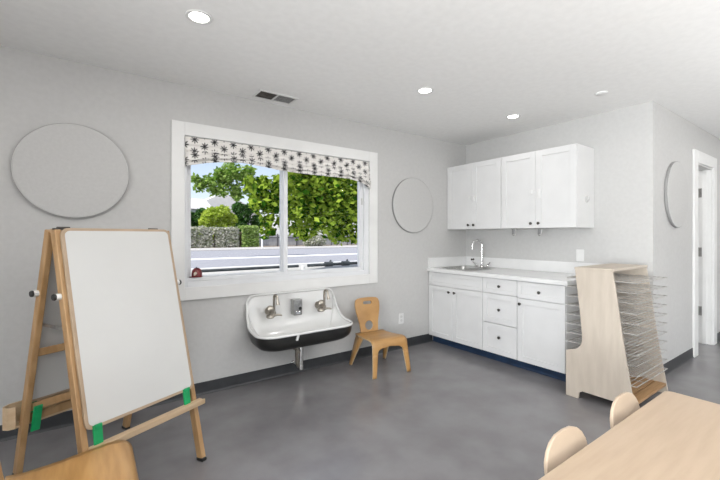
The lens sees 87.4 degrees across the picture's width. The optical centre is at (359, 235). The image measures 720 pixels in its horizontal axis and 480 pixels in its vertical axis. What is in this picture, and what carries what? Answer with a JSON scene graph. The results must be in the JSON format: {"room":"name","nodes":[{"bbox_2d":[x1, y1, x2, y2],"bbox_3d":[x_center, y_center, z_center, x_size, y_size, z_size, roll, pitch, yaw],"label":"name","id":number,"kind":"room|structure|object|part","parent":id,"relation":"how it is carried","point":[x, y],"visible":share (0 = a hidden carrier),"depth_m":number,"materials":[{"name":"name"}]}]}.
{"room":"preschool art classroom","nodes":[
{"label":"preschool art classroom","id":0,"kind":"room"},
{"bbox_2d":[0,46,465,424],"bbox_3d":[0.255,0.050,4.281,10.900,2.500,0.140,0,0,-36],"label":"wall","id":1,"kind":"structure","parent":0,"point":[136,112],"depth_m":2.94,"materials":[{"name":"paint"}]},
{"bbox_2d":[10,123,128,217],"bbox_3d":[-1.962,-0.442,2.589,0.646,0.646,0.030,0,0,-36],"label":"wall panel","id":2,"kind":"object","parent":1,"relation":"attached to","point":[68,170],"visible":1,"depth_m":2.56,"materials":[{"name":"fabric"}]},
{"bbox_2d":[0,334,432,441],"bbox_3d":[-1.557,1.250,2.887,6.030,0.100,0.016,0,0,-36],"label":"baseboard","id":3,"kind":"structure","parent":1,"relation":"attached to","point":[64,419],"depth_m":3.30,"materials":[{"name":"rubber"}]},
{"bbox_2d":[171,120,377,300],"bbox_3d":[-0.677,-0.194,3.590,2.047,1.422,0.138,0,0,-36],"label":"window","id":4,"kind":"structure","parent":1,"relation":"attached to","point":[366,271],"depth_m":3.43,"materials":[{"name":"paint"}]},
{"bbox_3d":[-1.435,-0.194,2.973,0.096,1.422,0.018,0,0,-36],"label":"casing","id":5,"kind":"part","parent":4,"relation":"part of","materials":[{"name":"paint"}]},
{"bbox_2d":[189,267,202,277],"bbox_3d":[-1.342,0.299,3.085,0.082,0.082,0.101,0,0,37],"label":"helmet","id":6,"kind":"object","parent":4,"relation":"on","point":[196,272],"visible":1,"depth_m":3.06,"materials":[{"name":"red plastic"}]},
{"bbox_3d":[-1.078,-0.200,3.351,0.881,1.140,0.044,0,0,-36],"label":"sash","id":7,"kind":"part","parent":4,"relation":"part of","materials":[{"name":"plastic"}]},
{"bbox_3d":[-0.648,-0.852,3.537,1.840,0.107,0.018,0,0,-36],"label":"casing","id":8,"kind":"part","parent":4,"relation":"part of","materials":[{"name":"paint"}]},
{"bbox_3d":[-0.648,0.467,3.537,1.840,0.100,0.018,0,0,-36],"label":"casing","id":9,"kind":"part","parent":4,"relation":"part of","materials":[{"name":"paint"}]},
{"bbox_3d":[-0.354,-0.200,3.816,0.918,1.140,0.044,0,0,-36],"label":"sash","id":10,"kind":"part","parent":4,"relation":"part of","materials":[{"name":"plastic"}]},
{"bbox_3d":[0.145,-0.194,4.105,0.111,1.422,0.018,0,0,-36],"label":"casing","id":11,"kind":"part","parent":4,"relation":"part of","materials":[{"name":"paint"}]},
{"bbox_2d":[185,136,370,188],"bbox_3d":[-0.652,-0.433,3.541,1.836,0.726,0.098,0,0,-36],"label":"roman shade","id":12,"kind":"object","parent":1,"relation":"attached to","point":[197,150],"visible":1,"depth_m":3.43,"materials":[{"name":"fabric"}]},
{"bbox_2d":[245,287,352,351],"bbox_3d":[-0.513,0.741,3.387,0.948,0.448,0.435,0,0,-36],"label":"sink","id":13,"kind":"object","parent":1,"relation":"attached to","point":[287,331],"visible":0.98,"depth_m":3.40,"materials":[{"name":"white ceramic"}]},
{"bbox_2d":[265,294,281,318],"bbox_3d":[-0.768,0.615,3.315,0.148,0.214,0.188,0,0,-36],"label":"faucet","id":14,"kind":"object","parent":13,"relation":"attached to","point":[270,312],"visible":1,"depth_m":3.27,"materials":[{"name":"silver metal"}]},
{"bbox_3d":[-0.784,0.638,3.265,0.064,0.065,0.058,0,0,-36],"label":"handle","id":15,"kind":"part","parent":14,"relation":"part of","materials":[{"name":"silver metal"}]},
{"bbox_3d":[-0.730,0.608,3.278,0.086,0.200,0.034,0,0,37],"label":"spout","id":16,"kind":"part","parent":14,"relation":"part of","materials":[{"name":"silver metal"}]},
{"bbox_2d":[291,298,301,315],"bbox_3d":[-0.586,0.658,3.485,0.088,0.147,0.075,0,0,-36],"label":"soap dispenser","id":17,"kind":"object","parent":13,"relation":"attached to","point":[296,303],"visible":1,"depth_m":3.46,"materials":[{"name":"metal"}]},
{"bbox_2d":[291,347,302,369],"bbox_3d":[-0.610,1.065,3.442,0.146,0.301,0.216,0,0,-36],"label":"trap","id":18,"kind":"object","parent":13,"relation":"attached to","point":[298,362],"visible":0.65,"depth_m":3.40,"materials":[{"name":"silver metal"}]},
{"bbox_2d":[315,289,331,311],"bbox_3d":[-0.356,0.615,3.611,0.148,0.214,0.188,0,0,-36],"label":"faucet","id":19,"kind":"object","parent":13,"relation":"attached to","point":[320,305],"visible":1,"depth_m":3.58,"materials":[{"name":"silver metal"}]},
{"bbox_3d":[-0.371,0.638,3.561,0.064,0.065,0.058,0,0,-36],"label":"handle","id":20,"kind":"part","parent":19,"relation":"part of","materials":[{"name":"silver metal"}]},
{"bbox_3d":[-0.318,0.608,3.573,0.086,0.200,0.034,0,0,37],"label":"spout","id":21,"kind":"part","parent":19,"relation":"part of","materials":[{"name":"silver metal"}]},
{"bbox_2d":[399,313,403,323],"bbox_3d":[0.475,0.957,4.348,0.075,0.122,0.008,0,0,-36],"label":"wall outlet","id":22,"kind":"object","parent":1,"relation":"attached to","point":[401,315],"visible":1,"depth_m":4.34,"materials":[{"name":"white plastic"}]},
{"bbox_2d":[392,178,432,232],"bbox_3d":[0.628,-0.355,4.444,0.646,0.646,0.030,0,0,-36],"label":"wall panel","id":23,"kind":"object","parent":1,"relation":"attached to","point":[412,202],"visible":1,"depth_m":4.42,"materials":[{"name":"fabric"}]},
{"bbox_2d":[0,0,719,144],"bbox_3d":[2.465,-1.260,1.195,10.900,0.120,7.772,0,0,-36],"label":"ceiling","id":24,"kind":"structure","parent":0,"point":[544,62],"depth_m":2.44,"materials":[{"name":"paint"}]},
{"bbox_2d":[185,9,212,24],"bbox_3d":[-0.884,-1.197,2.071,0.140,0.006,0.140,0,0,-36],"label":"recessed light","id":25,"kind":"object","parent":24,"relation":"in","point":[200,17],"visible":1,"depth_m":2.07,"materials":[{"name":"white plastic"}]},
{"bbox_2d":[252,89,298,104],"bbox_3d":[-0.732,-1.196,3.267,0.350,0.009,0.184,0,0,-36],"label":"ceiling vent","id":26,"kind":"object","parent":24,"relation":"in","point":[262,94],"visible":1,"depth_m":3.26,"materials":[{"name":"white plastic"}]},
{"bbox_2d":[417,87,433,93],"bbox_3d":[0.538,-1.197,3.120,0.140,0.006,0.140,0,0,-36],"label":"recessed light","id":27,"kind":"object","parent":24,"relation":"in","point":[425,90],"visible":1,"depth_m":3.11,"materials":[{"name":"white plastic"}]},
{"bbox_2d":[506,114,520,118],"bbox_3d":[1.543,-1.197,3.801,0.140,0.006,0.140,0,0,-36],"label":"recessed light","id":28,"kind":"object","parent":24,"relation":"in","point":[514,116],"visible":1,"depth_m":3.79,"materials":[{"name":"white plastic"}]},
{"bbox_2d":[595,91,607,95],"bbox_3d":[2.034,-1.196,3.178,0.096,0.008,0.096,0,0,-36],"label":"sprinkler cover","id":29,"kind":"object","parent":24,"relation":"attached to","point":[600,93],"visible":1,"depth_m":3.17,"materials":[{"name":"paint"}]},
{"bbox_2d":[0,341,719,479],"bbox_3d":[2.465,1.360,1.195,10.900,0.120,7.772,0,0,-36],"label":"floor","id":30,"kind":"structure","parent":0,"point":[457,414],"depth_m":2.58,"materials":[{"name":"concrete"}]},
{"bbox_2d":[0,440,138,479],"bbox_3d":[-1.120,0.932,1.443,0.541,0.738,0.477,0,0,-36],"label":"child chair","id":31,"kind":"object","parent":30,"relation":"on","point":[114,460],"visible":1,"depth_m":1.53,"materials":[{"name":"brown wood"}]},
{"bbox_3d":[-1.306,0.762,1.310,0.084,0.399,0.327,0,0,-36],"label":"backrest","id":32,"kind":"part","parent":31,"relation":"part of","materials":[{"name":"brown wood"}]},
{"bbox_2d":[2,227,206,474],"bbox_3d":[-1.385,0.628,2.111,0.803,1.344,0.720,0,0,28],"label":"easel","id":33,"kind":"object","parent":30,"relation":"on","point":[108,340],"visible":0.92,"depth_m":1.97,"materials":[{"name":"brown wood"}]},
{"bbox_3d":[-1.692,0.630,1.951,0.402,1.321,0.028,0,0,28],"label":"leg","id":34,"kind":"part","parent":33,"relation":"part of","materials":[{"name":"brown wood"}]},
{"bbox_3d":[-1.624,0.915,2.240,0.026,0.042,0.546,0,0,28],"label":"rail","id":35,"kind":"part","parent":33,"relation":"part of","materials":[{"name":"brown wood"}]},
{"bbox_3d":[-1.551,0.610,2.201,0.026,0.042,0.546,0,0,28],"label":"rail","id":36,"kind":"part","parent":33,"relation":"part of","materials":[{"name":"brown wood"}]},
{"bbox_3d":[-1.339,0.630,1.760,0.375,1.320,0.028,0,0,28],"label":"leg","id":37,"kind":"part","parent":33,"relation":"part of","materials":[{"name":"brown wood"}]},
{"bbox_3d":[-1.419,0.630,2.456,0.402,1.321,0.028,0,0,28],"label":"leg","id":38,"kind":"part","parent":33,"relation":"part of","materials":[{"name":"brown wood"}]},
{"bbox_3d":[-1.066,0.630,2.264,0.375,1.320,0.028,0,0,28],"label":"leg","id":39,"kind":"part","parent":33,"relation":"part of","materials":[{"name":"brown wood"}]},
{"bbox_2d":[349,297,410,378],"bbox_3d":[0.184,0.971,3.718,0.426,0.659,0.483,0,0,-30],"label":"child chair","id":40,"kind":"object","parent":30,"relation":"on","point":[379,339],"visible":1,"depth_m":3.75,"materials":[{"name":"brown wood"}]},
{"bbox_3d":[-0.026,1.149,3.745,0.052,0.304,0.216,0,0,-43],"label":"leg","id":41,"kind":"part","parent":40,"relation":"part of","materials":[{"name":"brown wood"}]},
{"bbox_3d":[0.083,0.820,3.895,0.292,0.356,0.075,0,0,-30],"label":"backrest","id":42,"kind":"part","parent":40,"relation":"part of","materials":[{"name":"brown wood"}]},
{"bbox_3d":[0.140,1.198,3.437,0.071,0.207,0.039,0,0,-30],"label":"leg","id":43,"kind":"part","parent":40,"relation":"part of","materials":[{"name":"brown wood"}]},
{"bbox_3d":[0.193,1.034,3.702,0.399,0.124,0.394,0,0,-30],"label":"seat","id":44,"kind":"part","parent":40,"relation":"part of","materials":[{"name":"brown wood"}]},
{"bbox_3d":[0.268,1.149,3.912,0.052,0.304,0.216,0,0,-16],"label":"leg","id":45,"kind":"part","parent":40,"relation":"part of","materials":[{"name":"brown wood"}]},
{"bbox_3d":[0.448,1.198,3.612,0.071,0.207,0.039,0,0,-30],"label":"leg","id":46,"kind":"part","parent":40,"relation":"part of","materials":[{"name":"brown wood"}]},
{"bbox_2d":[429,271,486,356],"bbox_3d":[1.340,0.867,4.491,0.735,0.867,0.779,0,0,-36],"label":"base cabinet","id":47,"kind":"object","parent":30,"relation":"on","point":[455,300],"visible":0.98,"depth_m":4.27,"materials":[{"name":"white paint"}]},
{"bbox_3d":[0.956,0.904,4.464,0.019,0.607,0.368,0,0,-36],"label":"door","id":48,"kind":"part","parent":47,"relation":"part of","materials":[{"name":"white paint"}]},
{"bbox_3d":[1.074,0.518,4.299,0.019,0.153,0.772,0,0,-36],"label":"false drawer","id":49,"kind":"part","parent":47,"relation":"part of","materials":[{"name":"white paint"}]},
{"bbox_3d":[1.182,0.904,4.149,0.019,0.607,0.402,0,0,-36],"label":"door","id":50,"kind":"part","parent":47,"relation":"part of","materials":[{"name":"white paint"}]},
{"bbox_2d":[427,256,599,285],"bbox_3d":[1.599,0.352,4.135,0.732,0.160,1.662,0,0,-36],"label":"countertop","id":51,"kind":"structure","parent":47,"relation":"on","point":[539,271],"depth_m":4.14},
{"bbox_2d":[439,266,493,270],"bbox_3d":[1.284,0.468,4.554,0.476,0.155,0.496,0,0,-36],"label":"sink","id":52,"kind":"object","parent":51,"relation":"in","point":[468,268],"visible":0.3,"depth_m":4.72,"materials":[{"name":"metal"}]},
{"bbox_2d":[472,240,489,267],"bbox_3d":[1.503,0.223,4.677,0.239,0.344,0.145,0,0,27],"label":"kitchen faucet","id":53,"kind":"object","parent":51,"relation":"on","point":[481,265],"visible":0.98,"depth_m":4.67,"materials":[{"name":"silver metal"}]},
{"bbox_3d":[1.459,0.223,4.673,0.159,0.344,0.051,0,0,-9],"label":"spout","id":54,"kind":"part","parent":53,"relation":"part of","materials":[{"name":"silver metal"}]},
{"bbox_2d":[483,277,521,367],"bbox_3d":[1.682,0.867,4.013,0.735,0.867,0.393,0,0,-36],"label":"base cabinet","id":55,"kind":"object","parent":30,"relation":"on","point":[500,297],"visible":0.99,"depth_m":3.81,"materials":[{"name":"white paint"}]},
{"bbox_3d":[1.416,1.056,3.822,0.019,0.305,0.388,0,0,-36],"label":"drawer","id":56,"kind":"part","parent":55,"relation":"part of","materials":[{"name":"white paint"}]},
{"bbox_3d":[1.416,0.517,3.822,0.019,0.150,0.388,0,0,-36],"label":"drawer","id":57,"kind":"part","parent":55,"relation":"part of","materials":[{"name":"white paint"}]},
{"bbox_3d":[1.416,0.748,3.822,0.019,0.301,0.388,0,0,-36],"label":"drawer","id":58,"kind":"part","parent":55,"relation":"part of","materials":[{"name":"white paint"}]},
{"bbox_2d":[517,281,581,381],"bbox_3d":[1.930,0.867,3.667,0.735,0.867,0.456,0,0,-36],"label":"base cabinet","id":59,"kind":"object","parent":30,"relation":"on","point":[542,308],"visible":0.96,"depth_m":3.44,"materials":[{"name":"white paint"}]},
{"bbox_3d":[1.663,0.521,3.476,0.019,0.158,0.452,0,0,-36],"label":"drawer","id":60,"kind":"part","parent":59,"relation":"part of","materials":[{"name":"white paint"}]},
{"bbox_3d":[1.663,0.907,3.476,0.019,0.602,0.452,0,0,-36],"label":"door","id":61,"kind":"part","parent":59,"relation":"part of","materials":[{"name":"white paint"}]},
{"bbox_2d":[544,426,587,474],"bbox_3d":[0.850,0.996,1.170,0.394,0.610,0.447,0,0,-36],"label":"child chair","id":62,"kind":"object","parent":30,"relation":"on","point":[569,440],"visible":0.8,"depth_m":1.32,"materials":[{"name":"beige wood"}]},
{"bbox_2d":[566,263,667,403],"bbox_3d":[2.110,0.776,3.091,0.700,1.048,0.489,0,0,-36],"label":"drying rack","id":63,"kind":"object","parent":30,"relation":"on","point":[619,351],"visible":0.98,"depth_m":2.96,"materials":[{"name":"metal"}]},
{"bbox_3d":[1.833,0.786,2.892,0.018,1.028,0.487,0,0,-36],"label":"panel","id":64,"kind":"part","parent":63,"relation":"part of","materials":[{"name":"beige wood"}]},
{"bbox_2d":[567,299,666,314],"bbox_3d":[2.110,0.569,3.091,0.657,0.010,0.489,0,0,-36],"label":"wire shelf","id":65,"kind":"object","parent":63,"relation":"attached to","point":[583,307],"depth_m":2.93,"materials":[{"name":"metal"}]},
{"bbox_2d":[567,342,667,366],"bbox_3d":[2.110,0.941,3.091,0.657,0.010,0.489,0,0,-36],"label":"wire shelf","id":66,"kind":"object","parent":63,"relation":"attached to","point":[573,352],"depth_m":2.95,"materials":[{"name":"metal"}]},
{"bbox_2d":[567,334,667,356],"bbox_3d":[2.110,0.867,3.091,0.657,0.010,0.489,0,0,-36],"label":"wire shelf","id":67,"kind":"object","parent":63,"relation":"attached to","point":[584,345],"depth_m":2.93,"materials":[{"name":"metal"}]},
{"bbox_2d":[567,325,667,345],"bbox_3d":[2.110,0.792,3.091,0.657,0.010,0.489,0,0,-36],"label":"wire shelf","id":68,"kind":"object","parent":63,"relation":"attached to","point":[585,336],"depth_m":2.93,"materials":[{"name":"metal"}]},
{"bbox_2d":[567,316,667,335],"bbox_3d":[2.110,0.718,3.091,0.657,0.010,0.489,0,0,-36],"label":"wire shelf","id":69,"kind":"object","parent":63,"relation":"attached to","point":[584,326],"depth_m":2.93,"materials":[{"name":"metal"}]},
{"bbox_2d":[567,307,667,325],"bbox_3d":[2.110,0.643,3.091,0.657,0.010,0.489,0,0,-36],"label":"wire shelf","id":70,"kind":"object","parent":63,"relation":"attached to","point":[584,317],"depth_m":2.94,"materials":[{"name":"metal"}]},
{"bbox_2d":[567,290,667,304],"bbox_3d":[2.110,0.494,3.091,0.657,0.010,0.489,0,0,-36],"label":"wire shelf","id":71,"kind":"object","parent":63,"relation":"attached to","point":[583,298],"depth_m":2.96,"materials":[{"name":"metal"}]},
{"bbox_2d":[567,282,667,293],"bbox_3d":[2.110,0.420,3.091,0.657,0.010,0.489,0,0,-36],"label":"wire shelf","id":72,"kind":"object","parent":63,"relation":"attached to","point":[580,288],"depth_m":2.96,"materials":[{"name":"metal"}]},
{"bbox_2d":[567,273,667,283],"bbox_3d":[2.110,0.345,3.091,0.657,0.010,0.489,0,0,-36],"label":"wire shelf","id":73,"kind":"object","parent":63,"relation":"attached to","point":[635,276],"depth_m":2.97,"materials":[{"name":"metal"}]},
{"bbox_3d":[2.388,0.786,3.289,0.018,1.028,0.487,0,0,-36],"label":"panel","id":74,"kind":"part","parent":63,"relation":"part of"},
{"bbox_2d":[627,360,667,387],"bbox_3d":[2.110,1.090,3.091,0.657,0.010,0.489,0,0,-36],"label":"wire shelf","id":75,"kind":"object","parent":63,"relation":"attached to","point":[660,367],"depth_m":3.07,"materials":[{"name":"metal"}]},
{"bbox_2d":[627,351,667,377],"bbox_3d":[2.110,1.016,3.091,0.657,0.010,0.489,0,0,-36],"label":"wire shelf","id":76,"kind":"object","parent":63,"relation":"attached to","point":[659,358],"depth_m":3.07,"materials":[{"name":"metal"}]},
{"bbox_2d":[610,392,639,427],"bbox_3d":[1.269,0.996,1.470,0.394,0.610,0.447,0,0,-36],"label":"child chair","id":77,"kind":"object","parent":30,"relation":"on","point":[625,404],"visible":0.29,"depth_m":1.62,"materials":[{"name":"beige wood"}]},
{"bbox_2d":[539,391,719,479],"bbox_3d":[1.079,1.020,1.063,1.503,0.560,0.763,0,0,-36],"label":"table","id":78,"kind":"object","parent":30,"relation":"on","point":[673,436],"visible":1,"depth_m":1.32,"materials":[{"name":"brown wood"}]},
{"bbox_2d":[466,101,657,331],"bbox_3d":[2.059,0.050,4.224,0.120,2.500,2.053,0,0,-36],"label":"wall","id":79,"kind":"structure","parent":0,"point":[624,141],"depth_m":3.67,"materials":[{"name":"paint"}]},
{"bbox_2d":[447,158,501,229],"bbox_3d":[1.475,-0.470,4.588,0.403,0.789,0.773,0,0,-36],"label":"upper cabinet","id":80,"kind":"object","parent":79,"relation":"attached to","point":[473,189],"visible":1,"depth_m":4.46,"materials":[{"name":"white paint"}]},
{"bbox_3d":[1.231,-0.470,4.650,0.019,0.785,0.383,0,0,-36],"label":"door","id":81,"kind":"part","parent":80,"relation":"part of","materials":[{"name":"white paint"}]},
{"bbox_3d":[1.455,-0.470,4.337,0.019,0.785,0.383,0,0,-36],"label":"door","id":82,"kind":"part","parent":80,"relation":"part of","materials":[{"name":"white paint"}]},
{"bbox_2d":[501,143,593,228],"bbox_3d":[1.939,-0.470,3.940,0.403,0.789,0.820,0,0,-36],"label":"upper cabinet","id":83,"kind":"object","parent":79,"relation":"attached to","point":[549,188],"visible":1,"depth_m":3.74,"materials":[{"name":"white paint"}]},
{"bbox_3d":[1.685,-0.470,4.017,0.019,0.785,0.393,0,0,-36],"label":"door","id":84,"kind":"part","parent":83,"relation":"part of","materials":[{"name":"white paint"}]},
{"bbox_2d":[536,228,543,235],"bbox_3d":[1.855,-0.035,3.885,0.060,0.082,0.048,0,0,-36],"label":"hook","id":85,"kind":"object","parent":83,"relation":"attached to","point":[539,229],"visible":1,"depth_m":3.87,"materials":[{"name":"metal"}]},
{"bbox_3d":[1.915,-0.470,3.695,0.019,0.785,0.393,0,0,-36],"label":"door","id":86,"kind":"part","parent":83,"relation":"part of","materials":[{"name":"white paint"}]},
{"bbox_2d":[576,249,583,260],"bbox_3d":[2.247,0.202,3.850,0.010,0.122,0.075,0,0,-36],"label":"wall switch","id":87,"kind":"object","parent":79,"relation":"attached to","point":[579,252],"visible":1,"depth_m":3.85,"materials":[{"name":"white plastic"}]},
{"bbox_2d":[658,104,719,363],"bbox_3d":[4.221,0.050,4.578,3.806,2.500,0.170,0,0,-36],"label":"wall","id":88,"kind":"structure","parent":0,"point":[677,136],"depth_m":3.71,"materials":[{"name":"paint"}]},
{"bbox_3d":[3.103,-0.400,3.691,0.646,0.646,0.030,0,0,-36],"label":"round wall panel","id":89,"kind":"part","parent":88,"relation":"part of","materials":[{"name":"white paint"}]},
{"bbox_2d":[663,348,693,375],"bbox_3d":[3.085,1.250,3.687,1.161,0.100,0.016,0,0,-36],"label":"baseboard","id":90,"kind":"structure","parent":88,"relation":"attached to","point":[678,361],"depth_m":3.74,"materials":[{"name":"rubber"}]},
{"bbox_2d":[692,149,716,356],"bbox_3d":[3.888,0.188,4.344,0.910,2.225,0.162,0,0,-36],"label":"door frame","id":91,"kind":"structure","parent":88,"relation":"attached to","point":[704,173],"depth_m":4.49,"materials":[{"name":"paint"}]},
{"bbox_2d":[698,188,701,314],"bbox_3d":[3.931,0.255,4.853,0.057,2.066,0.719,0,0,-36],"label":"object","id":92,"kind":"structure","parent":91,"relation":"attached to","point":[699,189],"depth_m":4.56,"materials":[{"name":"metal"}]},
{"label":"outside","id":93,"kind":"structure","parent":0,"visible":0},
{"bbox_2d":[191,245,356,250],"bbox_3d":[5.573,1.415,52.330,190.000,0.150,6.600,0,0,-36],"label":"pavement","id":94,"kind":"structure","parent":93,"point":[340,246],"depth_m":39.79,"materials":[{"name":"concrete"}]},
{"bbox_2d":[303,234,326,245],"bbox_3d":[-5.655,0.502,47.693,3.552,1.944,2.043,0,0,-36],"label":"shrub","id":95,"kind":"object","parent":94,"relation":"on","point":[319,241],"visible":0.76,"depth_m":47.26,"materials":[{"name":"grey plant"}]},
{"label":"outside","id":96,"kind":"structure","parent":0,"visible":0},
{"bbox_2d":[212,244,356,247],"bbox_3d":[-26.859,1.495,97.615,190.000,0.150,250.000,0,0,-36],"label":"ground","id":97,"kind":"structure","parent":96,"point":[348,244],"depth_m":53.54,"materials":[{"name":"soil"}]},
{"bbox_2d":[191,208,204,229],"bbox_3d":[-21.160,-1.127,48.768,3.237,5.115,2.368,0,0,-36],"label":"bush","id":98,"kind":"object","parent":97,"relation":"on","point":[195,216],"visible":0.3,"depth_m":48.36,"materials":[{"name":"green plant"}]},
{"bbox_2d":[191,198,210,212],"bbox_3d":[-24.373,-2.050,52.409,6.600,6.900,5.200,0,0,-36],"label":"porch","id":99,"kind":"object","parent":97,"relation":"on","point":[196,203],"visible":0.05,"depth_m":53.29,"materials":[{"name":"white"}]},
{"bbox_2d":[191,225,212,247],"bbox_3d":[-18.447,0.127,40.210,5.188,2.577,1.894,0,0,-36],"label":"hedge","id":100,"kind":"object","parent":97,"relation":"on","point":[197,241],"visible":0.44,"depth_m":40.55,"materials":[{"name":"grey plant"}]},
{"bbox_2d":[198,204,237,245],"bbox_3d":[-17.555,-1.208,46.429,5.064,5.324,2.789,0,0,-36],"label":"bush","id":101,"kind":"object","parent":97,"relation":"on","point":[218,216],"visible":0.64,"depth_m":45.88,"materials":[{"name":"green plant"}]},
{"bbox_2d":[212,226,239,247],"bbox_3d":[-15.156,0.169,42.599,2.893,2.502,1.840,0,0,-36],"label":"hedge","id":102,"kind":"object","parent":97,"relation":"on","point":[222,237],"visible":0.99,"depth_m":42.10,"materials":[{"name":"grey plant"}]},
{"bbox_2d":[206,194,254,243],"bbox_3d":[-24.201,-2.750,63.848,12.000,8.300,8.800,0,0,-36],"label":"house","id":103,"kind":"structure","parent":97,"relation":"on","point":[214,201],"depth_m":60.17,"materials":[{"name":"white"}]},
{"bbox_2d":[231,202,263,231],"bbox_3d":[-15.673,-1.529,50.434,5.939,5.960,3.041,0,0,-19],"label":"bush","id":104,"kind":"object","parent":97,"relation":"on","point":[242,211],"visible":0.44,"depth_m":49.82,"materials":[{"name":"green plant"}]},
{"bbox_2d":[238,225,259,246],"bbox_3d":[-13.004,0.051,44.091,2.274,2.700,2.036,0,0,-36],"label":"hedge","id":105,"kind":"object","parent":97,"relation":"on","point":[249,235],"visible":1,"depth_m":43.57,"materials":[{"name":"green plant"}]},
{"bbox_2d":[191,162,353,214],"bbox_3d":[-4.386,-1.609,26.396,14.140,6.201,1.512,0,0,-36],"label":"street tree","id":106,"kind":"object","parent":97,"relation":"on","point":[224,177],"visible":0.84,"depth_m":23.28,"materials":[{"name":"green plant"}]},
{"bbox_2d":[259,234,353,245],"bbox_3d":[-3.885,0.565,51.307,20.970,1.550,0.150,0,0,-36],"label":"fence","id":107,"kind":"object","parent":97,"relation":"on","point":[274,240],"visible":0.28,"depth_m":47.70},
{"bbox_3d":[-11.325,0.570,46.009,2.462,1.380,0.040,0,0,-36],"label":"board panel","id":108,"kind":"part","parent":107,"relation":"part of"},
{"bbox_3d":[-9.212,0.570,47.523,2.462,1.380,0.040,0,0,-36],"label":"board panel","id":109,"kind":"part","parent":107,"relation":"part of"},
{"bbox_3d":[-7.098,0.570,49.037,2.462,1.380,0.040,0,0,-36],"label":"board panel","id":110,"kind":"part","parent":107,"relation":"part of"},
{"bbox_3d":[-2.870,0.570,52.064,2.462,1.380,0.040,0,0,-36],"label":"board panel","id":111,"kind":"part","parent":107,"relation":"part of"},
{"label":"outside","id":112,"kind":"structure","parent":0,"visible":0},
{"bbox_2d":[191,261,356,274],"bbox_3d":[22.527,1.455,28.656,190.000,0.150,12.838,0,0,-36],"label":"pavement","id":113,"kind":"structure","parent":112,"point":[300,265],"depth_m":15.77,"materials":[{"name":"concrete"}]},
{"bbox_2d":[202,259,356,272],"bbox_3d":[-0.381,0.845,4.502,2.978,1.110,0.060,0,0,-36],"label":"pipe railing","id":114,"kind":"object","parent":113,"relation":"on","point":[342,263],"visible":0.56,"depth_m":4.20,"materials":[{"name":"metal"}]},
{"bbox_2d":[241,172,356,245],"bbox_3d":[-0.899,-0.903,15.191,3.405,4.823,8.174,0,0,37],"label":"maple tree","id":115,"kind":"object","parent":113,"relation":"on","point":[326,204],"visible":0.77,"depth_m":13.24,"materials":[{"name":"green plant"}]},
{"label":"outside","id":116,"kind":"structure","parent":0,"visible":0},
{"bbox_2d":[191,247,356,268],"bbox_3d":[13.142,1.475,41.761,190.000,0.150,19.400,0,0,-36],"label":"road","id":117,"kind":"structure","parent":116,"point":[212,263],"depth_m":23.99,"materials":[{"name":"grey asphalt"}]},
{"bbox_2d":[192,261,340,268],"bbox_3d":[18.644,1.394,34.078,190.000,0.012,0.300,0,0,-36],"label":"road marking","id":118,"kind":"object","parent":117,"relation":"on","point":[340,261],"depth_m":17.44,"materials":[{"name":"paint"}]},
{"bbox_2d":[191,253,356,259],"bbox_3d":[14.743,1.394,39.525,190.000,0.012,1.300,0,0,-36],"label":"road marking","id":119,"kind":"object","parent":117,"relation":"on","point":[347,253],"depth_m":24.92,"materials":[{"name":"paint"}]}
]}

